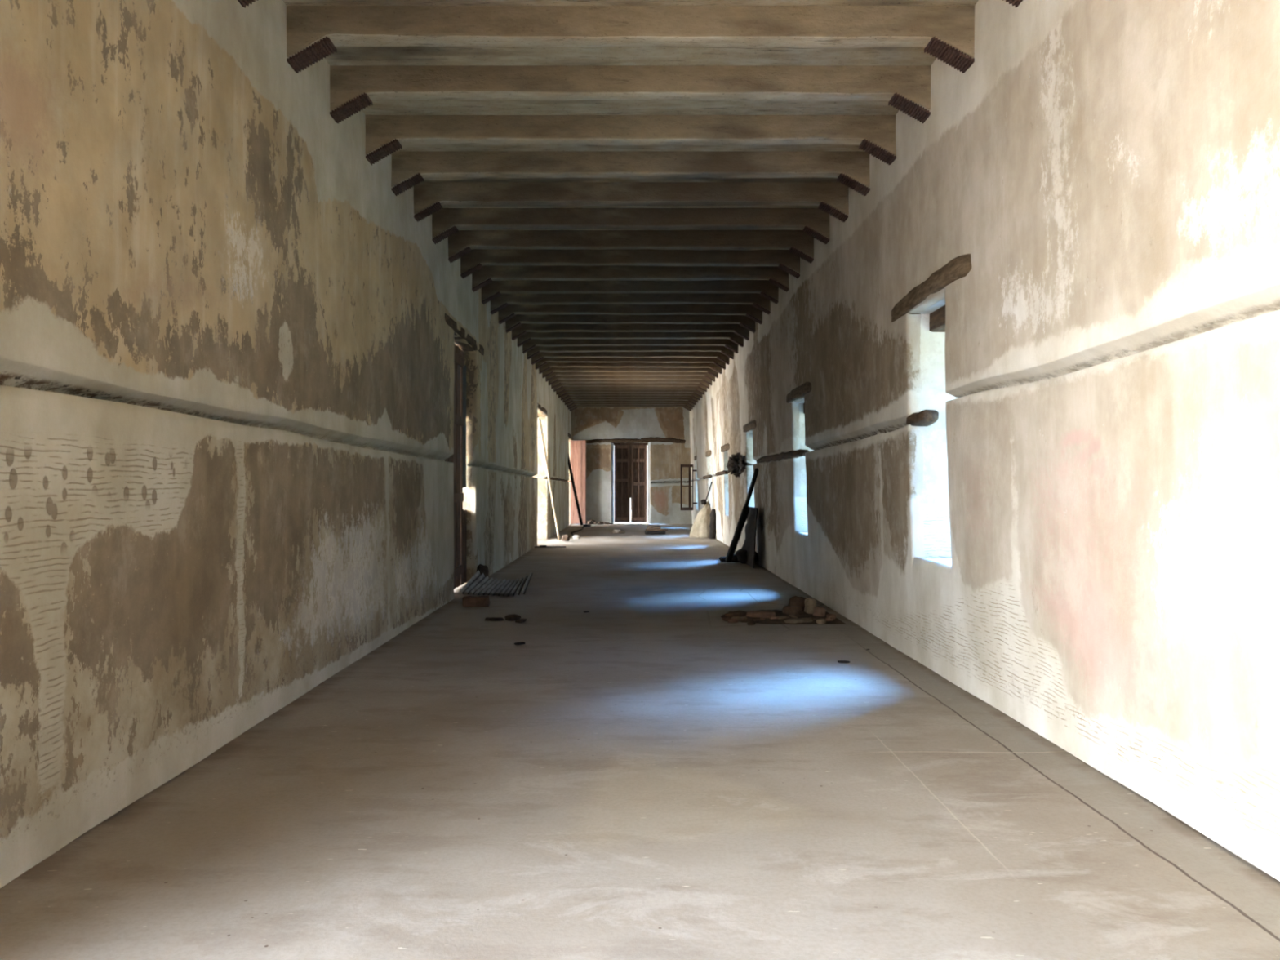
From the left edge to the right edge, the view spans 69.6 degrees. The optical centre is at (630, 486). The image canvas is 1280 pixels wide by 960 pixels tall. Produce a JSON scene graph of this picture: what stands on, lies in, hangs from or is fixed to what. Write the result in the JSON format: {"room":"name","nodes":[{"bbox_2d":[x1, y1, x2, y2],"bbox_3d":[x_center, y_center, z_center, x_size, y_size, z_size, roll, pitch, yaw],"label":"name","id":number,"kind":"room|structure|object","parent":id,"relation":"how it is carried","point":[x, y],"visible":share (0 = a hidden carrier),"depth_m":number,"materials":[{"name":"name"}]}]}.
{"room":"abandoned building corridor","nodes":[
{"label":"abandoned building corridor","id":0,"kind":"room"},
{"bbox_2d":[0,0,571,888],"bbox_3d":[-2.618,-0.850,15.410,0.865,4.500,37.820,0,0,0],"label":"wall","id":1,"kind":"structure","parent":0,"point":[227,370],"depth_m":4.67,"materials":[{"name":"paint"}]},
{"bbox_2d":[444,342,466,589],"bbox_3d":[-2.363,-0.275,12.360,0.100,3.310,1.683,0,0,-1],"label":"door","id":2,"kind":"structure","parent":1,"relation":"in","point":[458,458],"depth_m":12.77,"materials":[{"name":"brown wood"}]},
{"bbox_2d":[444,313,484,355],"bbox_3d":[-2.616,-1.999,12.428,0.880,0.186,4.150,0,0,0],"label":"lintel","id":3,"kind":"object","parent":1,"relation":"attached to","point":[464,347],"visible":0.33,"depth_m":12.42,"materials":[{"name":"brown wood"}]},
{"bbox_2d":[537,402,546,417],"bbox_3d":[-2.617,-1.920,23.100,0.879,0.178,3.409,0,0,0],"label":"lintel","id":4,"kind":"object","parent":1,"relation":"attached to","point":[543,409],"visible":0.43,"depth_m":22.95,"materials":[{"name":"brown wood"}]},
{"bbox_2d":[544,476,567,481],"bbox_3d":[-2.258,-0.210,28.454,0.150,0.123,7.507,0,0,0],"label":"tie timber","id":5,"kind":"object","parent":1,"relation":"attached to","point":[551,478],"visible":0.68,"depth_m":27.60,"materials":[{"name":"brown wood"}]},
{"bbox_2d":[568,440,586,524],"bbox_3d":[-1.974,-0.163,33.997,0.651,3.085,0.086,0,0,0],"label":"door","id":6,"kind":"structure","parent":1,"relation":"in","point":[578,448],"depth_m":33.97,"materials":[{"name":"wood"}]},
{"bbox_2d":[282,0,978,230],"bbox_3d":[0.000,-3.240,15.800,6.100,0.320,38.800,0,0,0],"label":"ceiling","id":7,"kind":"structure","parent":0,"point":[344,55],"depth_m":6.68,"materials":[{"name":"paint"}]},
{"bbox_2d":[460,248,799,279],"bbox_3d":[0.011,-2.912,11.981,4.481,0.388,0.182,0,0,0],"label":"ceiling beam","id":8,"kind":"structure","parent":7,"relation":"attached to","point":[474,260],"depth_m":11.90,"materials":[{"name":"brown paint"}]},
{"bbox_2d":[481,280,778,304],"bbox_3d":[-0.010,-2.912,13.690,4.481,0.387,0.185,0,0,0],"label":"ceiling beam","id":9,"kind":"structure","parent":7,"relation":"attached to","point":[492,290],"depth_m":13.61,"materials":[{"name":"brown paint"}]},
{"bbox_2d":[497,303,762,324],"bbox_3d":[0.009,-2.911,15.392,4.481,0.387,0.182,0,0,0],"label":"ceiling beam","id":10,"kind":"structure","parent":7,"relation":"attached to","point":[510,311],"depth_m":15.31,"materials":[{"name":"brown paint"}]},
{"bbox_2d":[522,338,737,354],"bbox_3d":[-0.006,-2.911,18.824,4.480,0.385,0.185,0,0,0],"label":"ceiling beam","id":11,"kind":"structure","parent":7,"relation":"attached to","point":[532,344],"depth_m":18.74,"materials":[{"name":"brown paint"}]},
{"bbox_2d":[526,345,733,359],"bbox_3d":[-0.011,-2.912,19.664,4.481,0.388,0.183,0,0,0],"label":"ceiling beam","id":12,"kind":"structure","parent":7,"relation":"attached to","point":[538,349],"depth_m":19.58,"materials":[{"name":"brown paint"}]},
{"bbox_2d":[538,362,721,373],"bbox_3d":[0.007,-2.911,22.235,4.481,0.386,0.182,0,0,0],"label":"ceiling beam","id":13,"kind":"structure","parent":7,"relation":"attached to","point":[549,365],"depth_m":22.15,"materials":[{"name":"brown paint"}]},
{"bbox_2d":[542,367,718,377],"bbox_3d":[0.005,-2.910,23.099,4.480,0.385,0.185,0,0,0],"label":"ceiling beam","id":14,"kind":"structure","parent":7,"relation":"attached to","point":[708,370],"depth_m":23.02,"materials":[{"name":"brown paint"}]},
{"bbox_2d":[548,375,711,386],"bbox_3d":[0.008,-2.911,24.801,4.481,0.386,0.183,0,0,0],"label":"ceiling beam","id":15,"kind":"structure","parent":7,"relation":"attached to","point":[557,378],"depth_m":24.72,"materials":[{"name":"brown paint"}]},
{"bbox_2d":[545,371,715,382],"bbox_3d":[0.001,-2.909,23.924,4.480,0.382,0.185,0,0,0],"label":"ceiling beam","id":16,"kind":"structure","parent":7,"relation":"attached to","point":[554,374],"depth_m":23.84,"materials":[{"name":"brown paint"}]},
{"bbox_2d":[551,379,709,388],"bbox_3d":[0.002,-2.909,25.646,4.480,0.383,0.182,0,0,0],"label":"ceiling beam","id":17,"kind":"structure","parent":7,"relation":"attached to","point":[701,382],"depth_m":25.56,"materials":[{"name":"brown paint"}]},
{"bbox_2d":[553,382,706,391],"bbox_3d":[-0.002,-2.910,26.486,4.480,0.383,0.181,0,0,0],"label":"ceiling beam","id":18,"kind":"structure","parent":7,"relation":"attached to","point":[656,384],"depth_m":26.41,"materials":[{"name":"brown paint"}]},
{"bbox_2d":[555,386,704,395],"bbox_3d":[-0.008,-2.911,27.356,4.481,0.386,0.182,0,0,0],"label":"ceiling beam","id":19,"kind":"structure","parent":7,"relation":"attached to","point":[564,388],"depth_m":27.27,"materials":[{"name":"brown paint"}]},
{"bbox_2d":[558,389,702,397],"bbox_3d":[-0.003,-2.910,28.238,4.480,0.383,0.185,0,0,0],"label":"ceiling beam","id":20,"kind":"structure","parent":7,"relation":"attached to","point":[566,391],"depth_m":28.15,"materials":[{"name":"brown paint"}]},
{"bbox_2d":[562,395,697,403],"bbox_3d":[0.003,-2.910,29.936,4.480,0.384,0.183,0,0,0],"label":"ceiling beam","id":21,"kind":"structure","parent":7,"relation":"attached to","point":[570,397],"depth_m":29.85,"materials":[{"name":"brown paint"}]},
{"bbox_2d":[237,0,1022,8],"bbox_3d":[-0.006,-2.910,5.147,4.480,0.385,0.182,0,0,0],"label":"ceiling beam","id":22,"kind":"structure","parent":7,"relation":"attached to","point":[243,2],"depth_m":5.21,"materials":[{"name":"brown paint"}]},
{"bbox_2d":[286,5,974,73],"bbox_3d":[0.008,-2.911,5.978,4.481,0.386,0.181,0,0,0],"label":"ceiling beam","id":23,"kind":"structure","parent":7,"relation":"attached to","point":[313,33],"depth_m":5.90,"materials":[{"name":"brown paint"}]},
{"bbox_2d":[329,65,931,124],"bbox_3d":[0.007,-2.911,6.820,4.481,0.386,0.182,0,0,0],"label":"ceiling beam","id":24,"kind":"structure","parent":7,"relation":"attached to","point":[353,88],"depth_m":6.74,"materials":[{"name":"brown paint"}]},
{"bbox_2d":[364,115,896,165],"bbox_3d":[-0.001,-2.909,7.717,4.480,0.382,0.185,0,0,0],"label":"ceiling beam","id":25,"kind":"structure","parent":7,"relation":"attached to","point":[875,135],"depth_m":7.63,"materials":[{"name":"brown paint"}]},
{"bbox_2d":[391,151,870,195],"bbox_3d":[-0.005,-2.910,8.544,4.480,0.385,0.185,0,0,0],"label":"ceiling beam","id":26,"kind":"structure","parent":7,"relation":"attached to","point":[851,169],"depth_m":8.46,"materials":[{"name":"brown paint"}]},
{"bbox_2d":[471,265,789,292],"bbox_3d":[-0.007,-2.911,12.818,4.481,0.386,0.185,0,0,0],"label":"ceiling beam","id":27,"kind":"structure","parent":7,"relation":"attached to","point":[775,276],"depth_m":12.73,"materials":[{"name":"brown paint"}]},
{"bbox_2d":[490,293,770,315],"bbox_3d":[0.000,-2.909,14.517,4.480,0.382,0.183,0,0,0],"label":"ceiling beam","id":28,"kind":"structure","parent":7,"relation":"attached to","point":[758,301],"depth_m":14.43,"materials":[{"name":"brown paint"}]},
{"bbox_2d":[505,314,755,333],"bbox_3d":[0.000,-2.909,16.255,4.480,0.382,0.181,0,0,0],"label":"ceiling beam","id":29,"kind":"structure","parent":7,"relation":"attached to","point":[513,322],"depth_m":16.17,"materials":[{"name":"brown paint"}]},
{"bbox_2d":[511,323,749,340],"bbox_3d":[-0.005,-2.910,17.105,4.480,0.385,0.182,0,0,0],"label":"ceiling beam","id":30,"kind":"structure","parent":7,"relation":"attached to","point":[520,331],"depth_m":17.02,"materials":[{"name":"brown paint"}]},
{"bbox_2d":[517,331,743,347],"bbox_3d":[-0.007,-2.911,17.938,4.480,0.386,0.185,0,0,0],"label":"ceiling beam","id":31,"kind":"structure","parent":7,"relation":"attached to","point":[526,337],"depth_m":17.85,"materials":[{"name":"brown paint"}]},
{"bbox_2d":[531,351,729,364],"bbox_3d":[-0.007,-2.911,20.540,4.481,0.386,0.182,0,0,0],"label":"ceiling beam","id":32,"kind":"structure","parent":7,"relation":"attached to","point":[718,355],"depth_m":20.46,"materials":[{"name":"brown paint"}]},
{"bbox_2d":[535,357,725,369],"bbox_3d":[0.008,-2.911,21.367,4.481,0.386,0.181,0,0,0],"label":"ceiling beam","id":33,"kind":"structure","parent":7,"relation":"attached to","point":[666,360],"depth_m":21.29,"materials":[{"name":"brown paint"}]},
{"bbox_2d":[560,392,700,400],"bbox_3d":[0.002,-2.909,29.098,4.480,0.383,0.185,0,0,0],"label":"ceiling beam","id":34,"kind":"structure","parent":7,"relation":"attached to","point":[567,394],"depth_m":29.02,"materials":[{"name":"brown paint"}]},
{"bbox_2d":[564,397,696,404],"bbox_3d":[-0.007,-2.911,30.792,4.481,0.386,0.182,0,0,0],"label":"ceiling beam","id":35,"kind":"structure","parent":7,"relation":"attached to","point":[690,400],"depth_m":30.71,"materials":[{"name":"brown paint"}]},
{"bbox_2d":[568,402,693,409],"bbox_3d":[-0.009,-2.911,32.490,4.481,0.387,0.182,0,0,0],"label":"ceiling beam","id":36,"kind":"structure","parent":7,"relation":"attached to","point":[686,404],"depth_m":32.41,"materials":[{"name":"brown paint"}]},
{"bbox_2d":[569,404,691,411],"bbox_3d":[-0.006,-2.911,33.376,4.480,0.385,0.185,0,0,0],"label":"ceiling beam","id":37,"kind":"structure","parent":7,"relation":"attached to","point":[575,406],"depth_m":33.29,"materials":[{"name":"brown paint"}]},
{"bbox_2d":[566,400,694,407],"bbox_3d":[-0.006,-2.910,31.635,4.480,0.385,0.181,0,0,0],"label":"ceiling beam","id":38,"kind":"structure","parent":7,"relation":"attached to","point":[604,401],"depth_m":31.55,"materials":[{"name":"brown paint"}]},
{"bbox_2d":[431,208,830,244],"bbox_3d":[0.001,-2.909,10.264,4.480,0.383,0.182,0,0,0],"label":"ceiling beam","id":39,"kind":"structure","parent":7,"relation":"attached to","point":[446,222],"depth_m":10.18,"materials":[{"name":"brown paint"}]},
{"bbox_2d":[448,230,813,263],"bbox_3d":[0.006,-2.911,11.143,4.480,0.385,0.181,0,0,0],"label":"ceiling beam","id":40,"kind":"structure","parent":7,"relation":"attached to","point":[461,242],"depth_m":11.06,"materials":[{"name":"brown paint"}]},
{"bbox_2d":[413,182,848,222],"bbox_3d":[-0.001,-2.909,9.398,4.480,0.383,0.183,0,0,0],"label":"ceiling beam","id":41,"kind":"structure","parent":7,"relation":"attached to","point":[832,197],"depth_m":9.31,"materials":[{"name":"brown paint"}]},
{"bbox_2d":[613,508,647,523],"bbox_3d":[0.000,1.580,47.550,6.100,0.240,24.900,0,0,0],"label":"ground","id":42,"kind":"structure","parent":0,"point":[630,508],"depth_m":36.84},
{"bbox_2d":[571,406,692,524],"bbox_3d":[0.000,-0.850,34.642,6.100,4.500,0.717,0,0,0],"label":"wall","id":43,"kind":"structure","parent":0,"point":[664,460],"depth_m":34.30,"materials":[{"name":"paint"}]},
{"bbox_2d":[613,443,648,522],"bbox_3d":[0.005,-0.228,34.810,1.570,3.185,0.140,0,0,0],"label":"door","id":44,"kind":"structure","parent":43,"relation":"in","point":[630,460],"depth_m":34.80,"materials":[{"name":"brown wood"}]},
{"bbox_2d":[586,437,685,443],"bbox_3d":[0.043,-1.710,34.363,4.100,0.254,0.255,0,0,0],"label":"lintel","id":45,"kind":"object","parent":43,"relation":"attached to","point":[644,439],"visible":0.93,"depth_m":34.26,"materials":[{"name":"brown wood"}]},
{"bbox_2d":[0,523,1279,959],"bbox_3d":[0.000,1.404,15.750,6.100,0.024,38.500,0,0,0],"label":"floor","id":46,"kind":"structure","parent":0,"point":[651,774],"depth_m":3.89,"materials":[{"name":"concrete"}]},
{"bbox_2d":[462,595,489,607],"bbox_3d":[-1.800,1.342,10.751,0.316,0.116,0.151,0,0,-7],"label":"brick","id":47,"kind":"object","parent":46,"relation":"on","point":[468,601],"visible":1,"depth_m":10.68,"materials":[{"name":"brown brick"}]},
{"bbox_2d":[476,564,488,577],"bbox_3d":[-2.101,1.250,13.053,0.182,0.308,0.198,0,0,-23],"label":"stone","id":48,"kind":"object","parent":46,"relation":"on","point":[483,569],"visible":0.47,"depth_m":12.98,"materials":[{"name":"grey stone"}]},
{"bbox_2d":[458,569,533,595],"bbox_3d":[-1.750,1.271,12.185,0.840,0.231,1.110,0,0,0],"label":"sheet","id":49,"kind":"object","parent":46,"relation":"on","point":[478,583],"visible":1,"depth_m":12.13,"materials":[{"name":"metal"}]},
{"bbox_2d":[484,613,520,621],"bbox_3d":[-1.352,1.376,9.643,0.380,0.056,0.207,0,0,-29],"label":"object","id":50,"kind":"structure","parent":46,"relation":"on","point":[513,617],"depth_m":9.60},
{"bbox_2d":[514,641,525,644],"bbox_3d":[-0.983,1.394,8.172,0.100,0.020,0.061,0,0,-17],"label":"scrap","id":51,"kind":"object","parent":46,"relation":"on","point":[520,642],"visible":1,"depth_m":8.15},
{"bbox_2d":[515,618,526,622],"bbox_3d":[-1.132,1.386,9.502,0.088,0.036,0.114,0,0,33],"label":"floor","id":52,"kind":"structure","parent":46,"relation":"on","point":[520,620],"depth_m":9.46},
{"bbox_2d":[537,418,560,540],"bbox_3d":[-2.064,-0.180,23.399,0.666,3.099,0.180,0,0,21],"label":"plank","id":53,"kind":"object","parent":46,"relation":"on","point":[539,420],"visible":1,"depth_m":23.33,"materials":[{"name":"beige wood"}]},
{"bbox_2d":[533,546,565,547],"bbox_3d":[-1.850,1.387,21.001,0.758,0.027,0.060,0,0,-1],"label":"board","id":54,"kind":"object","parent":46,"relation":"on","point":[536,546],"visible":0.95,"depth_m":20.98,"materials":[{"name":"wood"}]},
{"bbox_2d":[560,533,569,541],"bbox_3d":[-1.668,1.319,23.692,0.245,0.169,0.219,0,0,-17],"label":"rubble piece","id":55,"kind":"object","parent":46,"relation":"on","point":[566,537],"visible":1,"depth_m":23.61,"materials":[{"name":"beige stone"}]},
{"bbox_2d":[568,453,582,525],"bbox_3d":[-2.015,-0.123,32.350,0.856,2.976,0.128,0,0,32],"label":"leaning timber","id":56,"kind":"object","parent":46,"relation":"on","point":[569,462],"visible":0.83,"depth_m":32.26,"materials":[{"name":"brown wood"}]},
{"bbox_2d":[573,534,579,538],"bbox_3d":[-1.452,1.351,24.605,0.170,0.106,0.179,0,0,-17],"label":"stone","id":57,"kind":"object","parent":46,"relation":"on","point":[575,536],"visible":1,"depth_m":24.54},
{"bbox_2d":[570,525,588,535],"bbox_3d":[-1.627,1.371,28.902,0.204,0.056,5.803,0,0,1],"label":"hose","id":58,"kind":"object","parent":46,"relation":"on","point":[582,528],"visible":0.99,"depth_m":28.57,"materials":[{"name":"black rubber"}]},
{"bbox_2d":[612,528,620,533],"bbox_3d":[-0.420,1.339,27.597,0.245,0.131,0.212,0,0,-17],"label":"stone","id":59,"kind":"object","parent":46,"relation":"on","point":[615,531],"visible":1,"depth_m":27.52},
{"bbox_2d":[644,530,665,534],"bbox_3d":[0.721,1.351,26.901,0.570,0.101,0.361,0,0,-6],"label":"board","id":60,"kind":"object","parent":46,"relation":"on","point":[646,532],"visible":1,"depth_m":26.73,"materials":[{"name":"wood"}]},
{"bbox_2d":[645,528,668,531],"bbox_3d":[0.779,1.268,26.949,0.631,0.070,0.307,0,0,14],"label":"board","id":61,"kind":"object","parent":60,"relation":"on","point":[646,529],"visible":0.94,"depth_m":26.82,"materials":[{"name":"brown wood"}]},
{"bbox_2d":[646,525,661,528],"bbox_3d":[0.688,1.194,26.955,0.435,0.101,0.269,0,0,-17],"label":"rubble piece","id":62,"kind":"object","parent":61,"relation":"on","point":[647,526],"visible":1,"depth_m":26.85,"materials":[{"name":"brown stone"}]},
{"bbox_2d":[688,501,711,537],"bbox_3d":[2.027,0.900,25.495,0.786,1.001,1.148,0,0,0],"label":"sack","id":63,"kind":"object","parent":46,"relation":"on","point":[700,526],"visible":0.73,"depth_m":25.17,"materials":[{"name":"fabric"}]},
{"bbox_2d":[701,499,706,504],"bbox_3d":[2.017,0.429,25.355,0.154,0.150,0.154,0,0,-11],"label":"lump","id":64,"kind":"object","parent":63,"relation":"on","point":[703,501],"visible":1,"depth_m":25.30,"materials":[{"name":"black"}]},
{"bbox_2d":[703,481,712,506],"bbox_3d":[2.111,0.266,25.201,0.034,0.790,0.840,0,0,-13],"label":"leaning pole","id":65,"kind":"object","parent":63,"relation":"on","point":[711,482],"visible":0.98,"depth_m":25.06,"materials":[{"name":"grey wood"}]},
{"bbox_2d":[709,509,715,538],"bbox_3d":[2.211,1.018,24.672,0.208,0.830,0.395,0,0,0],"label":"leaning timber","id":66,"kind":"object","parent":46,"relation":"on","point":[713,514],"visible":0.98,"depth_m":24.53,"materials":[{"name":"wood"}]},
{"bbox_2d":[719,556,725,561],"bbox_3d":[1.797,1.357,17.198,0.280,0.093,0.264,0,0,0],"label":"lump","id":67,"kind":"object","parent":46,"relation":"on","point":[722,558],"visible":0.52,"depth_m":17.11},
{"bbox_2d":[723,616,731,621],"bbox_3d":[1.017,1.380,9.597,0.090,0.048,0.111,0,0,31],"label":"chip","id":68,"kind":"object","parent":46,"relation":"on","point":[726,618],"visible":0.78,"depth_m":9.56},
{"bbox_2d":[728,617,738,622],"bbox_3d":[1.055,1.382,9.476,0.119,0.044,0.089,0,0,-32],"label":"chip","id":69,"kind":"object","parent":46,"relation":"on","point":[732,620],"visible":1,"depth_m":9.44,"materials":[{"name":"brick"}]},
{"bbox_2d":[731,553,739,562],"bbox_3d":[1.993,1.328,17.105,0.283,0.151,0.264,0,0,-17],"label":"lump","id":70,"kind":"object","parent":46,"relation":"on","point":[735,559],"visible":0.33,"depth_m":16.99,"materials":[{"name":"brown stone"}]},
{"bbox_2d":[724,611,746,617],"bbox_3d":[1.146,1.369,9.812,0.304,0.069,0.156,0,0,-10],"label":"rubble piece","id":71,"kind":"object","parent":46,"relation":"on","point":[731,614],"visible":0.52,"depth_m":9.75,"materials":[{"name":"brown stone"}]},
{"bbox_2d":[731,616,742,621],"bbox_3d":[1.109,1.377,9.562,0.123,0.053,0.095,0,0,-6],"label":"chip","id":72,"kind":"object","parent":46,"relation":"on","point":[740,619],"visible":0.74,"depth_m":9.53,"materials":[{"name":"brown stone"}]},
{"bbox_2d":[724,506,750,562],"bbox_3d":[1.919,0.870,16.522,0.113,1.047,0.876,0,0,-18],"label":"leaning timber","id":73,"kind":"object","parent":46,"relation":"on","point":[742,519],"visible":1,"depth_m":16.45,"materials":[{"name":"brown wood"}]},
{"bbox_2d":[735,548,757,564],"bbox_3d":[2.123,1.267,16.696,0.247,0.273,0.504,0,0,-34],"label":"lump","id":74,"kind":"object","parent":46,"relation":"on","point":[741,554],"visible":0.62,"depth_m":16.64,"materials":[{"name":"brown stone"}]},
{"bbox_2d":[741,506,757,568],"bbox_3d":[2.127,0.885,16.436,0.153,1.030,1.443,0,0,-4],"label":"board","id":75,"kind":"object","parent":46,"relation":"on","point":[749,544],"visible":0.91,"depth_m":16.23,"materials":[{"name":"brown wood"}]},
{"bbox_2d":[746,622,755,625],"bbox_3d":[1.217,1.385,9.296,0.077,0.038,0.098,0,0,28],"label":"chip","id":76,"kind":"object","parent":46,"relation":"on","point":[748,623],"visible":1,"depth_m":9.26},
{"bbox_2d":[744,468,759,506],"bbox_3d":[2.025,0.541,16.551,0.061,1.708,1.676,0,0,-10],"label":"leaning pole","id":77,"kind":"object","parent":46,"relation":"on","point":[756,471],"visible":0.38,"depth_m":16.00,"materials":[{"name":"black wood"}]},
{"bbox_2d":[746,610,775,617],"bbox_3d":[1.374,1.358,9.681,0.311,0.092,0.177,0,0,11],"label":"rubble piece","id":78,"kind":"object","parent":46,"relation":"on","point":[761,614],"visible":0.77,"depth_m":9.61,"materials":[{"name":"brick"}]},
{"bbox_2d":[768,616,779,619],"bbox_3d":[1.502,1.378,9.571,0.120,0.052,0.096,0,0,-6],"label":"chip","id":79,"kind":"object","parent":46,"relation":"on","point":[771,617],"visible":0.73,"depth_m":9.54,"materials":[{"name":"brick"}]},
{"bbox_2d":[777,615,789,618],"bbox_3d":[1.606,1.379,9.608,0.228,0.051,0.162,0,0,-21],"label":"rubble piece","id":80,"kind":"object","parent":46,"relation":"on","point":[780,617],"visible":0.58,"depth_m":9.56,"materials":[{"name":"brown stone"}]},
{"bbox_2d":[720,609,846,624],"bbox_3d":[1.580,1.368,9.850,1.240,0.072,0.960,0,0,0],"label":"rubble dust","id":81,"kind":"object","parent":46,"relation":"on","point":[804,615],"visible":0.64,"depth_m":9.55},
{"bbox_2d":[782,605,802,614],"bbox_3d":[1.741,1.341,9.860,0.221,0.126,0.175,0,0,-9],"label":"rubble piece","id":82,"kind":"object","parent":46,"relation":"on","point":[788,610],"visible":0.65,"depth_m":9.80,"materials":[{"name":"brown stone"}]},
{"bbox_2d":[788,595,806,611],"bbox_3d":[1.881,1.315,10.305,0.238,0.178,0.181,0,0,21],"label":"rubble piece","id":83,"kind":"object","parent":46,"relation":"on","point":[795,600],"visible":0.42,"depth_m":10.25,"materials":[{"name":"brown stone"}]},
{"bbox_2d":[783,617,813,623],"bbox_3d":[1.739,1.382,9.480,0.368,0.044,0.132,0,0,-23],"label":"rubble piece","id":84,"kind":"object","parent":46,"relation":"on","point":[801,620],"visible":1,"depth_m":9.42,"materials":[{"name":"beige stone"}]},
{"bbox_2d":[804,597,816,613],"bbox_3d":[1.940,1.302,9.918,0.130,0.204,0.110,0,0,-20],"label":"rubble piece","id":85,"kind":"object","parent":46,"relation":"on","point":[810,602],"visible":0.77,"depth_m":9.88,"materials":[{"name":"beige stone"}]},
{"bbox_2d":[812,605,826,616],"bbox_3d":[2.009,1.340,9.801,0.145,0.127,0.099,0,0,-25],"label":"rubble piece","id":86,"kind":"object","parent":46,"relation":"on","point":[819,611],"visible":0.74,"depth_m":9.76,"materials":[{"name":"stone"}]},
{"bbox_2d":[816,618,826,624],"bbox_3d":[1.948,1.377,9.391,0.119,0.053,0.090,0,0,-43],"label":"chip","id":87,"kind":"object","parent":46,"relation":"on","point":[820,621],"visible":1,"depth_m":9.36,"materials":[{"name":"beige stone"}]},
{"bbox_2d":[825,617,832,621],"bbox_3d":[2.071,1.383,9.592,0.074,0.042,0.098,0,0,18],"label":"chip","id":88,"kind":"object","parent":46,"relation":"on","point":[828,619],"visible":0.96,"depth_m":9.56,"materials":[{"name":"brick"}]},
{"bbox_2d":[826,613,836,619],"bbox_3d":[2.128,1.376,9.724,0.106,0.057,0.138,0,0,-2],"label":"chip","id":89,"kind":"object","parent":46,"relation":"on","point":[833,616],"visible":0.78,"depth_m":9.69,"materials":[{"name":"brick"}]},
{"bbox_2d":[837,660,849,662],"bbox_3d":[1.697,1.394,7.319,0.100,0.019,0.049,0,0,0],"label":"scrap","id":90,"kind":"object","parent":46,"relation":"on","point":[838,661],"visible":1,"depth_m":7.30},
{"bbox_2d":[688,0,1279,881],"bbox_3d":[2.616,-0.850,15.410,0.868,4.500,37.820,0,0,0],"label":"wall","id":91,"kind":"structure","parent":0,"point":[1082,540],"depth_m":4.70,"materials":[{"name":"paint"}]},
{"bbox_2d":[680,464,697,510],"bbox_3d":[1.975,0.035,31.050,0.570,1.550,0.040,0,0,0],"label":"window","id":92,"kind":"structure","parent":91,"relation":"in","point":[682,465],"depth_m":31.03,"materials":[{"name":"brown wood"}]},
{"bbox_2d":[702,475,712,479],"bbox_3d":[2.269,-0.279,27.152,0.156,0.114,2.108,0,0,0],"label":"tie timber","id":93,"kind":"object","parent":91,"relation":"attached to","point":[706,476],"visible":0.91,"depth_m":26.66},
{"bbox_2d":[705,449,711,457],"bbox_3d":[2.620,-0.866,26.351,0.837,0.318,2.106,0,0,0],"label":"lintel","id":94,"kind":"object","parent":91,"relation":"attached to","point":[708,453],"visible":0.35,"depth_m":26.14,"materials":[{"name":"brown wood"}]},
{"bbox_2d":[715,470,728,475],"bbox_3d":[2.269,-0.328,22.747,0.151,0.109,2.508,0,0,0],"label":"tie timber","id":95,"kind":"object","parent":91,"relation":"attached to","point":[724,472],"visible":0.81,"depth_m":22.31,"materials":[{"name":"brown wood"}]},
{"bbox_2d":[720,443,729,452],"bbox_3d":[2.619,-0.839,21.697,0.836,0.321,2.209,0,0,0],"label":"lintel","id":96,"kind":"object","parent":91,"relation":"attached to","point":[725,447],"visible":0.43,"depth_m":21.45,"materials":[{"name":"brown wood"}]},
{"bbox_2d":[726,452,746,477],"bbox_3d":[2.209,-0.433,18.825,0.374,0.536,2.471,0,0,0],"label":"clump","id":97,"kind":"object","parent":91,"relation":"attached to","point":[735,465],"visible":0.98,"depth_m":18.48,"materials":[{"name":"metal"}]},
{"bbox_2d":[742,420,756,432],"bbox_3d":[2.621,-1.047,17.205,0.835,0.323,2.204,0,0,0],"label":"lintel","id":98,"kind":"object","parent":91,"relation":"attached to","point":[751,425],"visible":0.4,"depth_m":17.01,"materials":[{"name":"brown wood"}]},
{"bbox_2d":[756,448,808,463],"bbox_3d":[2.285,-0.450,14.166,0.158,0.129,4.287,0,0,0],"label":"tie timber","id":99,"kind":"object","parent":91,"relation":"attached to","point":[801,452],"visible":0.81,"depth_m":13.32,"materials":[{"name":"brown wood"}]},
{"bbox_2d":[786,382,811,413],"bbox_3d":[2.617,-1.170,12.296,0.841,0.324,2.009,0,0,0],"label":"lintel","id":100,"kind":"object","parent":91,"relation":"attached to","point":[798,392],"visible":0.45,"depth_m":12.08,"materials":[{"name":"brown wood"}]},
{"bbox_2d":[906,409,938,426],"bbox_3d":[2.311,-0.534,7.283,0.150,0.116,0.447,0,0,0],"label":"tie timber","id":101,"kind":"object","parent":91,"relation":"attached to","point":[925,417],"visible":1,"depth_m":7.11,"materials":[{"name":"brown wood"}]},
{"bbox_2d":[891,253,971,332],"bbox_3d":[2.619,-1.407,6.849,0.834,0.335,2.271,0,0,0],"label":"lintel","id":102,"kind":"object","parent":91,"relation":"attached to","point":[960,266],"visible":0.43,"depth_m":6.91,"materials":[{"name":"brown wood"}]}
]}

